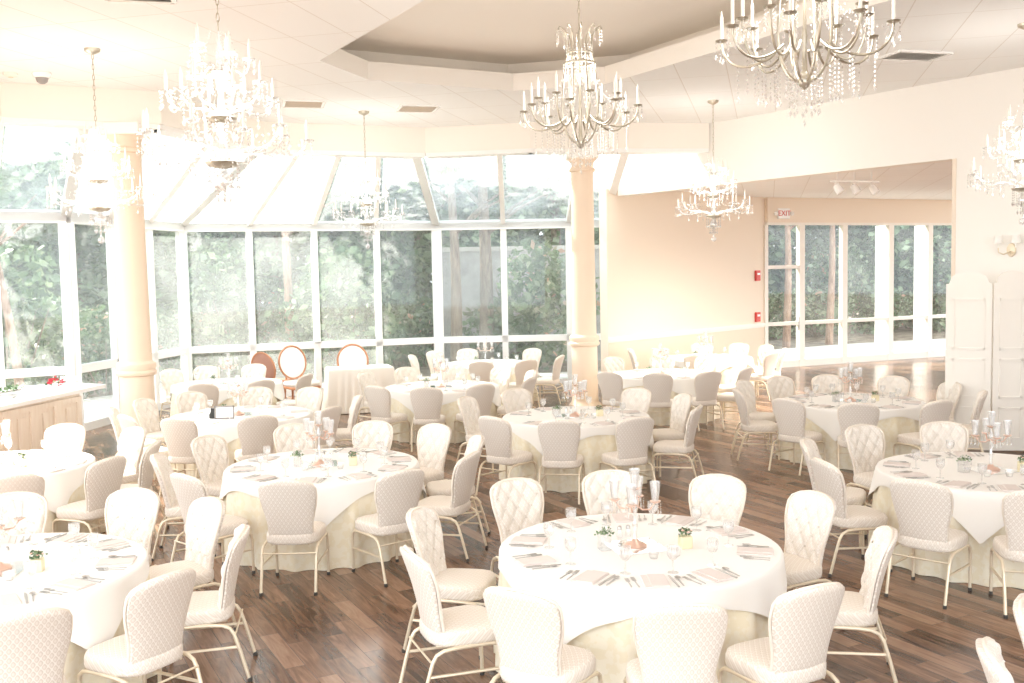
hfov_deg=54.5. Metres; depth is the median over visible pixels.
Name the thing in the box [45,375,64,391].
flower arrangement
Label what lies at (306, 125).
candle
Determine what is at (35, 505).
banquet chair
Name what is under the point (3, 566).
candelabra
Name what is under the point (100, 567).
fork
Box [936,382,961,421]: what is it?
banquet chair
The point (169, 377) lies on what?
cushion
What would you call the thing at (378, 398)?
banquet chair
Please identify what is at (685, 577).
fork
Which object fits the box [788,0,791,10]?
candle
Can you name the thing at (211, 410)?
card holder
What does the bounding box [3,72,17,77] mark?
smoke detector
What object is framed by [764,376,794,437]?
banquet chair
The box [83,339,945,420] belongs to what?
path
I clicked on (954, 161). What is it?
trim
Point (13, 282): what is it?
shrub
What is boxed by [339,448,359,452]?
napkin
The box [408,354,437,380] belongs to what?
banquet chair
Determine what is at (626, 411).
napkin
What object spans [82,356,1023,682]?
floor
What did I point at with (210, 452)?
cushion
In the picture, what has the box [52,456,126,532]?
banquet chair
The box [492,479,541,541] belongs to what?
cushion
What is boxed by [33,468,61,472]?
napkin
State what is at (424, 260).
shrub
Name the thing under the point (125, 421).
banquet chair
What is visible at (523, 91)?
candle
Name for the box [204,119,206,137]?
candle
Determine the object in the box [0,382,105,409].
countertop
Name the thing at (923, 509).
banquet chair
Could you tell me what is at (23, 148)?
tree
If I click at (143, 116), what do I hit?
candle
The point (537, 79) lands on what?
candle
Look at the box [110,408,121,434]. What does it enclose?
cushion
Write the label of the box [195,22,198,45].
candle
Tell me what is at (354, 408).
cushion
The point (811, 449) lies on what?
chair back
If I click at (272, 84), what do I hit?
candle
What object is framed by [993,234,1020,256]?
wall sconce
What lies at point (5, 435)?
candelabra
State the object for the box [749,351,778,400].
banquet chair
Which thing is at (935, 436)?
banquet chair
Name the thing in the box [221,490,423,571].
tablecloth
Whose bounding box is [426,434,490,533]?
banquet chair
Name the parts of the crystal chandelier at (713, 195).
chain, lamp shade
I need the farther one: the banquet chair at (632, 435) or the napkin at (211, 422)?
the napkin at (211, 422)
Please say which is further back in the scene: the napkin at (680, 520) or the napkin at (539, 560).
the napkin at (680, 520)
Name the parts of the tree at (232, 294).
stem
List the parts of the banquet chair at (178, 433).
backrest, seat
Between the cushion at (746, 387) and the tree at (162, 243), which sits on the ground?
the tree at (162, 243)
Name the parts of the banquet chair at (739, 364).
seat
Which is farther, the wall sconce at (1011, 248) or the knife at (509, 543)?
the wall sconce at (1011, 248)
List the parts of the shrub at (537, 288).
stem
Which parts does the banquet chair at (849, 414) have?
leg, seat, backrest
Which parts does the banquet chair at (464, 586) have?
backrest, leg, leg, seat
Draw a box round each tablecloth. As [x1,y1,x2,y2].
[0,450,95,512]
[0,533,149,649]
[45,483,104,533]
[64,575,161,682]
[170,378,284,404]
[170,393,284,416]
[170,405,313,442]
[171,438,276,479]
[219,448,426,525]
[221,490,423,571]
[321,364,395,413]
[385,380,500,412]
[391,398,501,442]
[438,359,520,380]
[467,374,536,404]
[494,572,768,682]
[498,513,786,643]
[499,432,654,492]
[502,406,653,455]
[609,386,719,425]
[614,369,701,396]
[669,354,755,372]
[674,365,754,393]
[776,417,920,469]
[784,393,925,441]
[867,452,1023,543]
[868,486,1023,588]
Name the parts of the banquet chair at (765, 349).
seat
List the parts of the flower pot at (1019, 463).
pot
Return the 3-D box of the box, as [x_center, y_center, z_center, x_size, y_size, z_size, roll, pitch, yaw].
[6.130,-0.611,24.812,0.068,0.240,0.200,3,6,45]
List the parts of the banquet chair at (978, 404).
seat, leg, backrest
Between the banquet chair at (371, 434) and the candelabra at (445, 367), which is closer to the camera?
the banquet chair at (371, 434)
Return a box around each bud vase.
[290,450,303,465]
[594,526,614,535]
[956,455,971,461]
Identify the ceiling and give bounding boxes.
[0,0,1023,126]
[609,161,951,199]
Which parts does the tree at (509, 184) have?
crown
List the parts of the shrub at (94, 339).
stem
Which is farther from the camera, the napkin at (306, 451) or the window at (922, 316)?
the window at (922, 316)
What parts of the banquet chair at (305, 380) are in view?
seat, backrest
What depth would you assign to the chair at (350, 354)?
19.90 m
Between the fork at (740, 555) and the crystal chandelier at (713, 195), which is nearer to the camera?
the fork at (740, 555)
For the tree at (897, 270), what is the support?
on the ground
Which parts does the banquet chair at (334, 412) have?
seat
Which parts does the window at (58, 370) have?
rail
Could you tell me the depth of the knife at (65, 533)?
7.07 m
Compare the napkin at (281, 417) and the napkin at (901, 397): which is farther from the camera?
the napkin at (901, 397)
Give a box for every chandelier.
[45,47,156,243]
[136,0,313,219]
[331,111,405,248]
[519,0,642,166]
[675,100,752,241]
[715,0,900,116]
[967,22,1023,224]
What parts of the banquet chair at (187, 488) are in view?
leg, backrest, seat, leg, leg, leg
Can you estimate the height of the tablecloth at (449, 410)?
0.748 m
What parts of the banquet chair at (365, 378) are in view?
leg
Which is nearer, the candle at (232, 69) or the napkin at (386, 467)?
the candle at (232, 69)
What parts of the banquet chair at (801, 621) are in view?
leg, leg, seat, backrest, leg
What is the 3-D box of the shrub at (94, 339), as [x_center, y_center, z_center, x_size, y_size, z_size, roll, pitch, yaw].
[-9.460,0.243,22.997,2.534,2.232,2.015,-2,4,-14]
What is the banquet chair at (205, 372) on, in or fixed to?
on the floor at (354, 630)
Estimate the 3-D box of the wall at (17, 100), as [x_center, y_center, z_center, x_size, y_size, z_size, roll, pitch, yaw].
[-3.812,-3.417,14.673,16.457,0.510,4.985,-5,6,-44]
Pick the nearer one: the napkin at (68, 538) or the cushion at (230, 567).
the cushion at (230, 567)
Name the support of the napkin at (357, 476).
on the tablecloth at (335, 494)
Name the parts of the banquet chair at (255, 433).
seat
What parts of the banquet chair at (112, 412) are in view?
backrest, seat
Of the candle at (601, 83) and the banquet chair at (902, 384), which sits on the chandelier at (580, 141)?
the candle at (601, 83)
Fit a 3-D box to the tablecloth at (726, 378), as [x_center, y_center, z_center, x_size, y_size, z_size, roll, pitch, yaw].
[3.967,0.704,20.310,1.928,0.748,1.934,0,4,11]
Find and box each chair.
[0,474,45,532]
[0,491,47,535]
[0,607,72,682]
[44,423,85,451]
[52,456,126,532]
[77,568,202,682]
[98,440,168,536]
[104,487,159,566]
[106,406,155,479]
[117,414,176,473]
[118,426,146,483]
[133,398,166,446]
[149,496,238,629]
[150,453,220,560]
[157,524,257,681]
[159,368,183,421]
[159,418,199,495]
[170,472,254,589]
[175,391,207,413]
[188,383,218,407]
[191,435,228,499]
[193,365,219,379]
[234,415,277,462]
[240,386,272,405]
[241,363,265,377]
[246,379,274,392]
[251,352,293,399]
[258,479,329,596]
[273,423,316,452]
[276,373,312,405]
[278,345,320,399]
[295,387,322,419]
[314,406,341,448]
[335,395,362,446]
[337,344,368,365]
[351,468,424,586]
[352,420,393,449]
[356,371,376,423]
[364,386,410,444]
[394,367,419,383]
[399,545,506,682]
[402,506,496,659]
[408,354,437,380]
[410,387,445,451]
[411,451,487,561]
[417,423,451,497]
[426,350,444,377]
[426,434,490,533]
[441,365,467,379]
[454,384,494,443]
[456,396,493,471]
[457,348,477,360]
[468,361,493,381]
[475,416,536,494]
[483,586,602,682]
[489,477,543,577]
[490,366,511,402]
[496,377,535,416]
[501,370,537,416]
[501,388,532,413]
[508,359,539,406]
[522,348,543,391]
[533,355,566,403]
[538,419,584,503]
[582,469,640,514]
[597,372,622,406]
[599,416,657,498]
[601,356,624,403]
[621,387,654,453]
[623,603,727,682]
[627,348,637,368]
[643,373,672,411]
[649,355,674,368]
[652,393,696,470]
[652,404,704,483]
[683,355,702,369]
[688,371,723,430]
[688,474,746,525]
[691,342,712,353]
[694,356,719,404]
[713,366,752,422]
[718,359,748,413]
[718,582,844,682]
[728,343,748,355]
[730,388,779,459]
[732,380,777,449]
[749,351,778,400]
[753,344,773,387]
[757,348,786,394]
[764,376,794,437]
[768,398,824,475]
[783,490,835,589]
[800,438,866,549]
[810,457,892,576]
[811,374,843,392]
[827,525,897,682]
[837,402,879,469]
[845,424,884,506]
[876,376,909,395]
[884,478,971,609]
[893,400,952,455]
[919,421,968,451]
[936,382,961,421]
[962,390,987,451]
[976,636,1013,682]
[989,490,1023,618]
[1013,593,1023,646]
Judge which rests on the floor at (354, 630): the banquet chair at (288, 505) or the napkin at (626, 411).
the banquet chair at (288, 505)
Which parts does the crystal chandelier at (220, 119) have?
arm, arm, arm, arm, arm, arm, arm, arm, arm, arm, arm, chain, lamp shade, lamp shade, lamp shade, stem, arm, arm, arm, arm, arm, arm, arm, arm, arm, arm, arm, arm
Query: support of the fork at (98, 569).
on the tablecloth at (96, 610)
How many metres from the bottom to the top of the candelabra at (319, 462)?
0.514 m
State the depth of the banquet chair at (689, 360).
18.85 m
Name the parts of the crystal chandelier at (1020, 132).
arm, arm, arm, arm, lamp shade, lamp shade, stem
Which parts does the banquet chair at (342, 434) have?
seat, backrest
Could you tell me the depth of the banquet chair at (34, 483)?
8.44 m
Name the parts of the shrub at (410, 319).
stem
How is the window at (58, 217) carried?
in the wall at (17, 100)
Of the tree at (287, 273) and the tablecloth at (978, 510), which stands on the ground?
the tree at (287, 273)
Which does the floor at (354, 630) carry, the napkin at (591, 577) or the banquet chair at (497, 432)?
the banquet chair at (497, 432)
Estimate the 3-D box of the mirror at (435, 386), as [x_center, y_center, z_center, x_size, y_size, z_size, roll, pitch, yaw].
[-1.140,0.721,15.989,0.340,0.006,0.340,-2,4,-8]
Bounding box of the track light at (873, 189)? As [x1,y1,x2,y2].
[829,171,879,195]
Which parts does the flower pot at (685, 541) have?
pot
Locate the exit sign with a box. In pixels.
[774,208,793,218]
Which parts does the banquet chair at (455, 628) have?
leg, backrest, leg, seat, leg, leg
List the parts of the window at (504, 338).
rail, sill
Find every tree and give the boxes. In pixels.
[0,126,73,385]
[0,127,53,268]
[0,127,204,366]
[12,134,103,356]
[27,127,174,284]
[58,131,295,368]
[158,146,374,355]
[173,233,282,377]
[211,146,374,379]
[259,154,471,362]
[264,239,407,379]
[316,157,533,354]
[335,155,539,345]
[381,155,545,359]
[382,155,521,361]
[470,157,598,245]
[496,155,598,245]
[540,164,598,244]
[768,225,777,292]
[768,225,819,333]
[768,225,894,329]
[782,225,795,347]
[805,225,951,276]
[815,225,949,328]
[825,225,834,344]
[895,225,951,326]
[899,225,951,251]
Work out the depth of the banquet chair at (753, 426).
13.28 m
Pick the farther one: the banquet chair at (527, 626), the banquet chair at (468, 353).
the banquet chair at (468, 353)
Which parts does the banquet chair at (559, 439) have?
leg, leg, backrest, seat, leg, leg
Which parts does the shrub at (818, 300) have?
stem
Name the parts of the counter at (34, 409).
panel, panel, panel, panel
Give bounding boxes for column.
[98,122,156,423]
[566,148,600,405]
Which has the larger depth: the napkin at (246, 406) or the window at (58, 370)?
the window at (58, 370)
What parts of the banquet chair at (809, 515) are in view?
leg, seat, leg, backrest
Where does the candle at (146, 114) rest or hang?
on the crystal chandelier at (220, 119)
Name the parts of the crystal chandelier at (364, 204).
chain, lamp shade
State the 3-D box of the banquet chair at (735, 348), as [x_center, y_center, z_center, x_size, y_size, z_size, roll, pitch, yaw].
[4.786,0.511,21.350,0.481,0.944,0.590,2,5,39]
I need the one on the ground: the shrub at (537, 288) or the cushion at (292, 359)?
the shrub at (537, 288)
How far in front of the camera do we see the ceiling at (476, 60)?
12.87 m
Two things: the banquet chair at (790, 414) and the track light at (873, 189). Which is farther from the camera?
the track light at (873, 189)
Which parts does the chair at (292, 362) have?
frame, seat, seat rail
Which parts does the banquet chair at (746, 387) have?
leg, seat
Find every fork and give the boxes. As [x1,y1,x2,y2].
[40,591,61,594]
[44,588,67,592]
[96,567,126,568]
[97,569,124,570]
[515,554,541,558]
[566,570,579,579]
[683,576,701,584]
[686,574,705,583]
[740,555,769,558]
[743,557,769,560]
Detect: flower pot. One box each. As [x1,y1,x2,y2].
[17,453,28,466]
[29,550,47,572]
[348,451,358,465]
[596,405,602,415]
[678,527,692,548]
[871,391,878,400]
[1017,455,1023,471]
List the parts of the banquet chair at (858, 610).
leg, seat, leg, leg, backrest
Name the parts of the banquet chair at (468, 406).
leg, backrest, seat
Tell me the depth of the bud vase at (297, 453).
9.54 m
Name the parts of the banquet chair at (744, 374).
seat, backrest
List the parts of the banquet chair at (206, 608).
leg, seat, leg, backrest, leg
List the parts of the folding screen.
moulding, panel, moulding, moulding, panel, moulding, moulding, moulding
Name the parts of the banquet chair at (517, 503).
leg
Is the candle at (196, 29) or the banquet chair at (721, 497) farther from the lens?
the banquet chair at (721, 497)
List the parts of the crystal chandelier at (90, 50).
arm, arm, arm, arm, arm, arm, chain, lamp shade, lamp shade, lamp shade, stem, arm, arm, arm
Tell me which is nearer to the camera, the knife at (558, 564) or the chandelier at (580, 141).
the knife at (558, 564)
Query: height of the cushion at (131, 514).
0.475 m
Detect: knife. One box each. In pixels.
[23,592,27,603]
[45,533,66,542]
[74,577,100,582]
[102,556,137,558]
[509,543,542,545]
[526,564,560,567]
[598,574,614,585]
[668,575,679,586]
[706,525,731,530]
[714,567,737,577]
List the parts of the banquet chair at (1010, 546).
leg, leg, seat, backrest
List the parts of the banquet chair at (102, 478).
leg, seat, leg, backrest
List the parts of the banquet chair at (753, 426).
leg, backrest, leg, seat, leg, leg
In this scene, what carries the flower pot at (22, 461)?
on the tablecloth at (59, 486)
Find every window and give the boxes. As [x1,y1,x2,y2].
[0,120,65,220]
[0,209,83,426]
[58,212,192,430]
[60,129,249,229]
[176,221,443,395]
[177,154,436,229]
[413,155,628,228]
[432,218,600,384]
[764,222,951,367]
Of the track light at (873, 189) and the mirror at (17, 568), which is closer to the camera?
the mirror at (17, 568)
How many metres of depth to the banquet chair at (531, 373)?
16.46 m
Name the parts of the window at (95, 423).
sill, rail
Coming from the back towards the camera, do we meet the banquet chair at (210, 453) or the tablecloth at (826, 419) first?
the tablecloth at (826, 419)
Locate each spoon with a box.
[81,575,104,579]
[108,555,135,556]
[532,564,557,568]
[606,576,619,584]
[674,575,684,585]
[722,567,739,575]
[742,543,768,546]
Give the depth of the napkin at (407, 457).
9.78 m
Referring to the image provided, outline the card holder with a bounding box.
[208,408,214,418]
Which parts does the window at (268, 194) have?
pane, pane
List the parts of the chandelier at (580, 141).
arm, arm, arm, arm, arm, arm, arm, arm, chain, stem, arm, arm, arm, arm, arm, arm, arm, arm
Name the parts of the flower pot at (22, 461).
pot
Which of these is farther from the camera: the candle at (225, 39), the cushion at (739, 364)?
the cushion at (739, 364)
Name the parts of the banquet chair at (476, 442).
seat, backrest, leg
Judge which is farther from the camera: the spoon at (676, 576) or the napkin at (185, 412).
the napkin at (185, 412)
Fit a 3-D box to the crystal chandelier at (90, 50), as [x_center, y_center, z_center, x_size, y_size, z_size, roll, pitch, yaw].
[-4.787,-2.259,11.540,1.248,2.240,1.220,-5,5,-42]
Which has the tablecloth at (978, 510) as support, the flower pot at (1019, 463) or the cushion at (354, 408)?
the flower pot at (1019, 463)
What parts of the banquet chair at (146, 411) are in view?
seat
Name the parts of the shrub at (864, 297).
stem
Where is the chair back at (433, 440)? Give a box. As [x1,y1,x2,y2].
[418,425,448,469]
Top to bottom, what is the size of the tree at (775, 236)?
10.307 m
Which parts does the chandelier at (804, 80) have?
arm, arm, arm, arm, arm, arm, arm, arm, stem, arm, arm, arm, arm, arm, arm, arm, arm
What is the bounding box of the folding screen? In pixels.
[945,271,1023,450]
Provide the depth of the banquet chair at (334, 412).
12.39 m
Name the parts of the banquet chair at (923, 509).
leg, leg, backrest, seat, leg, leg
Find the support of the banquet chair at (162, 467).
on the floor at (354, 630)
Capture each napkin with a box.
[0,535,16,545]
[23,449,44,453]
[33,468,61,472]
[49,578,95,590]
[50,533,88,543]
[54,451,81,456]
[59,460,86,464]
[88,539,128,550]
[94,557,136,566]
[174,416,191,417]
[182,412,202,413]
[203,421,221,424]
[230,466,255,470]
[243,405,255,407]
[245,474,275,480]
[250,456,276,460]
[268,405,284,407]
[276,416,293,418]
[290,410,307,412]
[299,449,315,454]
[299,477,316,482]
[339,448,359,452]
[346,472,370,479]
[367,449,392,454]
[378,465,406,469]
[387,456,411,461]
[510,536,547,544]
[511,412,530,414]
[515,555,556,566]
[526,421,541,424]
[538,407,555,409]
[555,518,590,527]
[570,570,608,584]
[594,421,613,424]
[601,406,615,409]
[612,513,635,522]
[619,410,638,412]
[640,574,670,587]
[665,515,695,525]
[690,568,733,582]
[710,526,748,535]
[736,546,773,555]
[790,395,808,397]
[806,393,822,395]
[812,404,830,407]
[881,405,901,408]
[883,462,910,466]
[890,396,909,398]
[894,472,927,477]
[902,401,920,403]
[908,453,937,458]
[943,480,971,487]
[953,451,975,456]
[997,484,1020,491]
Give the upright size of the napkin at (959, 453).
0.013 m
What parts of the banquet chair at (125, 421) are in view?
backrest, seat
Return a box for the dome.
[31,71,51,83]
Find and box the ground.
[38,312,945,398]
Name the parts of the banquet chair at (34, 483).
backrest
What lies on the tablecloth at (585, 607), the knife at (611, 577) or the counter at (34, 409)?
the knife at (611, 577)
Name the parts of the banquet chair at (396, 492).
leg, leg, seat, leg, backrest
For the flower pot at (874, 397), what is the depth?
13.33 m
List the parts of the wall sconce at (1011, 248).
lamp shade, lamp shade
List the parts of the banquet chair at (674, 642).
seat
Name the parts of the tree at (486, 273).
crown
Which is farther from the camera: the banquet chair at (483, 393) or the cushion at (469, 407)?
the banquet chair at (483, 393)
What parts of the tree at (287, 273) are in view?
crown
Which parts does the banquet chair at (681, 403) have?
leg, seat, backrest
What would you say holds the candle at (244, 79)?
on the crystal chandelier at (220, 119)
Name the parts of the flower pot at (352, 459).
pot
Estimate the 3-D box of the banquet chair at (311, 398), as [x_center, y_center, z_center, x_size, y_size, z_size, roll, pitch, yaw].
[-3.036,1.152,14.426,0.481,0.944,0.590,1,4,25]
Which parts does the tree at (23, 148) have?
crown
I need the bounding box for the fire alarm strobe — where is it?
[755,270,760,280]
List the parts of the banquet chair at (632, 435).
leg, seat, backrest, leg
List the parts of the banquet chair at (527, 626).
leg, backrest, seat, leg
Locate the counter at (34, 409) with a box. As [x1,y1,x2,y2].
[0,382,105,451]
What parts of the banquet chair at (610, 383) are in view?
seat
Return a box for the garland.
[0,384,24,392]
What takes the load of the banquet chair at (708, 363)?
on the floor at (354, 630)
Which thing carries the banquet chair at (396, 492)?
on the floor at (354, 630)
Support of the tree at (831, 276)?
on the ground
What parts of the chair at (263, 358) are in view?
frame, seat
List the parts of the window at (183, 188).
pane, pane, pane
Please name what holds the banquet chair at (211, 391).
on the floor at (354, 630)
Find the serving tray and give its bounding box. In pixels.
[0,394,16,398]
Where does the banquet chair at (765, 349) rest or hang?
on the floor at (354, 630)
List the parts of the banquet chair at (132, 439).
seat, backrest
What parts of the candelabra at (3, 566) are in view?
arm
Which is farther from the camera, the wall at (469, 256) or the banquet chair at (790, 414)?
the wall at (469, 256)
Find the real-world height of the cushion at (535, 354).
0.475 m
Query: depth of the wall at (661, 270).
22.33 m
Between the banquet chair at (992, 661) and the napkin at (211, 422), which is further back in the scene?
the napkin at (211, 422)
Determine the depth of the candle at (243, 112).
6.68 m
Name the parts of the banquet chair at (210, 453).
seat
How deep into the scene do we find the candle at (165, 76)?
6.99 m
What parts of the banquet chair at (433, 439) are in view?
seat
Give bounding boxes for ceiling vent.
[105,0,176,4]
[281,99,325,108]
[395,104,440,112]
[876,49,952,61]
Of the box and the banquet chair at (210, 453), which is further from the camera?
the box
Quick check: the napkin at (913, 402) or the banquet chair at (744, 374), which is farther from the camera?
the banquet chair at (744, 374)
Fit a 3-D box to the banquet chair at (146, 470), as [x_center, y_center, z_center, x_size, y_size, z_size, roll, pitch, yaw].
[-3.836,1.481,10.053,0.588,0.952,0.478,-2,4,-6]
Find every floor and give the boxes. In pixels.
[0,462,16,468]
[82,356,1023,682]
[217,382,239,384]
[561,413,589,417]
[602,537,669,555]
[833,399,866,402]
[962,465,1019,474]
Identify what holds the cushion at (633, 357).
on the banquet chair at (631, 352)
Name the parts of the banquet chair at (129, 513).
backrest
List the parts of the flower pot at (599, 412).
pot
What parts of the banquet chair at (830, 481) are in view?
backrest, leg, seat, leg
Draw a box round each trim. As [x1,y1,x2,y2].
[2,117,708,158]
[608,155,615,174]
[608,323,764,365]
[951,158,956,277]
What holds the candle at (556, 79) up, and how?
on the chandelier at (580, 141)
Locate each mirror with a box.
[0,561,28,577]
[235,412,251,415]
[302,460,337,468]
[430,385,451,387]
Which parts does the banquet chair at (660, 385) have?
seat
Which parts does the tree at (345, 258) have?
stem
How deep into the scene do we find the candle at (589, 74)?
9.43 m
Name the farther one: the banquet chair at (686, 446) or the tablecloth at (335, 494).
the banquet chair at (686, 446)
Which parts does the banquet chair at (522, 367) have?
seat, backrest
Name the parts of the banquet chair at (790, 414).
leg, backrest, leg, seat, leg, leg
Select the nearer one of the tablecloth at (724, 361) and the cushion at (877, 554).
the cushion at (877, 554)
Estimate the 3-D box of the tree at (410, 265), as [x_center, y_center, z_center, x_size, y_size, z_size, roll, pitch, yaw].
[-5.074,-3.843,32.395,7.580,10.845,7.632,1,4,23]
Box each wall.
[0,82,708,154]
[442,245,600,362]
[598,155,764,371]
[617,67,1023,442]
[765,197,951,222]
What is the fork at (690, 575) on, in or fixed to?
on the tablecloth at (585, 607)
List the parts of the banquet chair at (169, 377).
leg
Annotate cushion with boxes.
[107,490,156,549]
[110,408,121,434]
[119,428,142,472]
[135,399,158,433]
[155,454,176,505]
[161,369,182,395]
[185,499,219,568]
[194,436,227,484]
[217,526,242,605]
[252,354,273,377]
[280,347,304,376]
[347,396,358,431]
[359,372,376,400]
[408,547,444,625]
[410,355,420,376]
[412,508,445,575]
[460,397,479,433]
[464,436,480,455]
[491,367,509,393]
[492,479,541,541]
[523,349,540,369]
[524,371,535,380]
[604,357,623,371]
[622,389,649,412]
[630,349,637,368]
[670,394,689,431]
[695,357,716,370]
[732,359,746,384]
[738,381,755,412]
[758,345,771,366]
[768,377,793,399]
[776,348,784,371]
[786,492,831,563]
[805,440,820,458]
[847,425,883,473]
[859,527,889,609]
[970,391,983,427]
[987,640,1013,682]
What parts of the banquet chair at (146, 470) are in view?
leg, seat, backrest, leg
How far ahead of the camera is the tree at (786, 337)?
33.51 m
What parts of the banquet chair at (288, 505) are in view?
leg, leg, backrest, seat, leg, leg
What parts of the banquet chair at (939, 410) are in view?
leg, seat, leg, backrest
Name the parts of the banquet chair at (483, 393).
leg, seat, backrest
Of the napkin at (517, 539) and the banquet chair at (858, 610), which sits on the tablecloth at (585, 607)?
the napkin at (517, 539)
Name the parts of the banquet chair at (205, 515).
seat, leg, backrest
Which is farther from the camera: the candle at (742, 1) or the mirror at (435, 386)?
the mirror at (435, 386)
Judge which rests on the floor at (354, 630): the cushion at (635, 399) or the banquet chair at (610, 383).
the banquet chair at (610, 383)
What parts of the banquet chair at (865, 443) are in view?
leg, seat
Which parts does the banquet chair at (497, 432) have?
leg, backrest, seat, leg, leg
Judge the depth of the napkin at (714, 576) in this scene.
5.89 m
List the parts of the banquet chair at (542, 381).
seat, leg, backrest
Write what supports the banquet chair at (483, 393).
on the floor at (354, 630)
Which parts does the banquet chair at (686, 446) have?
leg, leg, seat, leg, backrest, leg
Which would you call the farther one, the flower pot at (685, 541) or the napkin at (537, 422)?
the napkin at (537, 422)
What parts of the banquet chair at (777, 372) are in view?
seat, backrest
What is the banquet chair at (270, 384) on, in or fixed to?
on the floor at (354, 630)
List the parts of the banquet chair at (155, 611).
leg, leg, seat, leg, backrest, leg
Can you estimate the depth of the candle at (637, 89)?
9.71 m
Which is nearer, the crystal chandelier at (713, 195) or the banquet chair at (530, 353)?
the crystal chandelier at (713, 195)
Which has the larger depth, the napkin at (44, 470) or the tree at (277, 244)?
the tree at (277, 244)
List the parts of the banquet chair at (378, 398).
backrest, seat, leg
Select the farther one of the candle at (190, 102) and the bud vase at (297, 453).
the bud vase at (297, 453)
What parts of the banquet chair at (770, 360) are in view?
seat, leg, backrest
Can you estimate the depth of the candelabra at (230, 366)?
17.06 m
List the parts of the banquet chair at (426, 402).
leg, backrest, seat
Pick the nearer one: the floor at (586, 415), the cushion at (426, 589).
the cushion at (426, 589)
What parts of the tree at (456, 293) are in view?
crown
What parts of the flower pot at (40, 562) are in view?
pot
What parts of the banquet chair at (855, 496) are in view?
backrest, seat, leg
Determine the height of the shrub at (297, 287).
2.687 m
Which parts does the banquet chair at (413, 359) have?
seat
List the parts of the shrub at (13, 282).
stem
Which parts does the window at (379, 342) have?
sill, rail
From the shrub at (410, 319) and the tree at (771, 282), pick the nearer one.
the shrub at (410, 319)
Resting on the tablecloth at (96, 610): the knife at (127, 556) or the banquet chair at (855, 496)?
the knife at (127, 556)
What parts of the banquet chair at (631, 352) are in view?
backrest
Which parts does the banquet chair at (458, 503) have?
seat, leg, backrest, leg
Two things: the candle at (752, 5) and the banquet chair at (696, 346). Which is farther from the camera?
the banquet chair at (696, 346)
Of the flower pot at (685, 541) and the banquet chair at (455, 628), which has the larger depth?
the flower pot at (685, 541)
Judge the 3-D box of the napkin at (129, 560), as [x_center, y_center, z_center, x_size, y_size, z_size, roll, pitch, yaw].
[-2.555,1.423,6.417,0.230,0.013,0.150,-2,4,-9]
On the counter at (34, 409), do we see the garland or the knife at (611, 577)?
the garland
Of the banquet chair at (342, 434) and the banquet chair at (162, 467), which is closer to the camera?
the banquet chair at (162, 467)
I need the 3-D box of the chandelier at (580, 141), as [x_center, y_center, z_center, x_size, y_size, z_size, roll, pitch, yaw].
[0.667,-2.773,9.830,1.151,2.223,1.149,2,5,36]
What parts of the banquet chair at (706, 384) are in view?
seat, backrest, leg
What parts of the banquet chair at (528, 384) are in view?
seat, backrest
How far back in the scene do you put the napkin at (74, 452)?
10.39 m
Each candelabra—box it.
[0,421,10,465]
[0,503,26,571]
[220,356,237,382]
[227,375,248,414]
[303,411,334,465]
[432,354,448,386]
[476,337,492,355]
[563,380,586,415]
[609,469,661,548]
[652,348,668,372]
[697,335,712,355]
[838,367,861,400]
[971,412,1011,470]
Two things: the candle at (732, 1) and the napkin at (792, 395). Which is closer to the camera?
the candle at (732, 1)
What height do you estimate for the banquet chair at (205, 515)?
0.952 m
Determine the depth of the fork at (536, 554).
6.38 m
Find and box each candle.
[2,572,13,579]
[142,110,145,133]
[145,108,148,130]
[157,125,160,146]
[164,70,167,92]
[179,67,182,89]
[189,97,192,120]
[191,55,194,78]
[193,40,195,58]
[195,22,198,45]
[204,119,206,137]
[207,83,210,104]
[224,33,227,50]
[227,31,230,50]
[231,64,234,87]
[242,106,245,126]
[243,73,245,93]
[247,38,250,60]
[251,130,254,150]
[258,61,261,79]
[271,78,273,99]
[278,103,281,125]
[281,116,283,137]
[305,120,308,141]
[523,91,524,110]
[530,83,532,102]
[537,79,538,96]
[544,83,545,101]
[555,71,557,90]
[568,77,570,97]
[588,68,590,88]
[601,83,602,101]
[614,79,615,97]
[616,72,617,91]
[620,80,621,96]
[625,92,626,110]
[636,84,638,103]
[720,11,722,38]
[731,0,733,23]
[741,0,743,15]
[751,0,753,25]
[755,21,757,47]
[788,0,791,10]
[835,0,837,23]
[871,7,874,34]
[892,0,895,18]
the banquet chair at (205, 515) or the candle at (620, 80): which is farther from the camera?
the candle at (620, 80)
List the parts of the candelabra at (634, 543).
arm, arm, arm, arm, arm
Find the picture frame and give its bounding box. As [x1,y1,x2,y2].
[214,405,234,418]
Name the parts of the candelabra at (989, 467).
arm, arm, arm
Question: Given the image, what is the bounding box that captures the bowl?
[49,385,61,391]
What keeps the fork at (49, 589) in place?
on the tablecloth at (96, 610)
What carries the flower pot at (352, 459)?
on the tablecloth at (335, 494)
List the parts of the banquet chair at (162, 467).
backrest, leg, leg, seat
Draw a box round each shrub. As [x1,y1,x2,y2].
[0,239,62,386]
[13,291,107,384]
[39,304,112,398]
[156,307,222,377]
[162,290,248,374]
[233,284,332,372]
[274,282,375,369]
[341,240,431,361]
[356,290,433,366]
[462,239,599,369]
[768,288,810,338]
[768,295,778,338]
[779,245,871,336]
[810,240,902,334]
[854,285,912,332]
[894,259,949,330]
[932,250,950,332]
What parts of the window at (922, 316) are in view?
rail, rail, rail, rail, rail, rail, rail, rail, rail, rail, rail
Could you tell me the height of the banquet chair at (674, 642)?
0.952 m

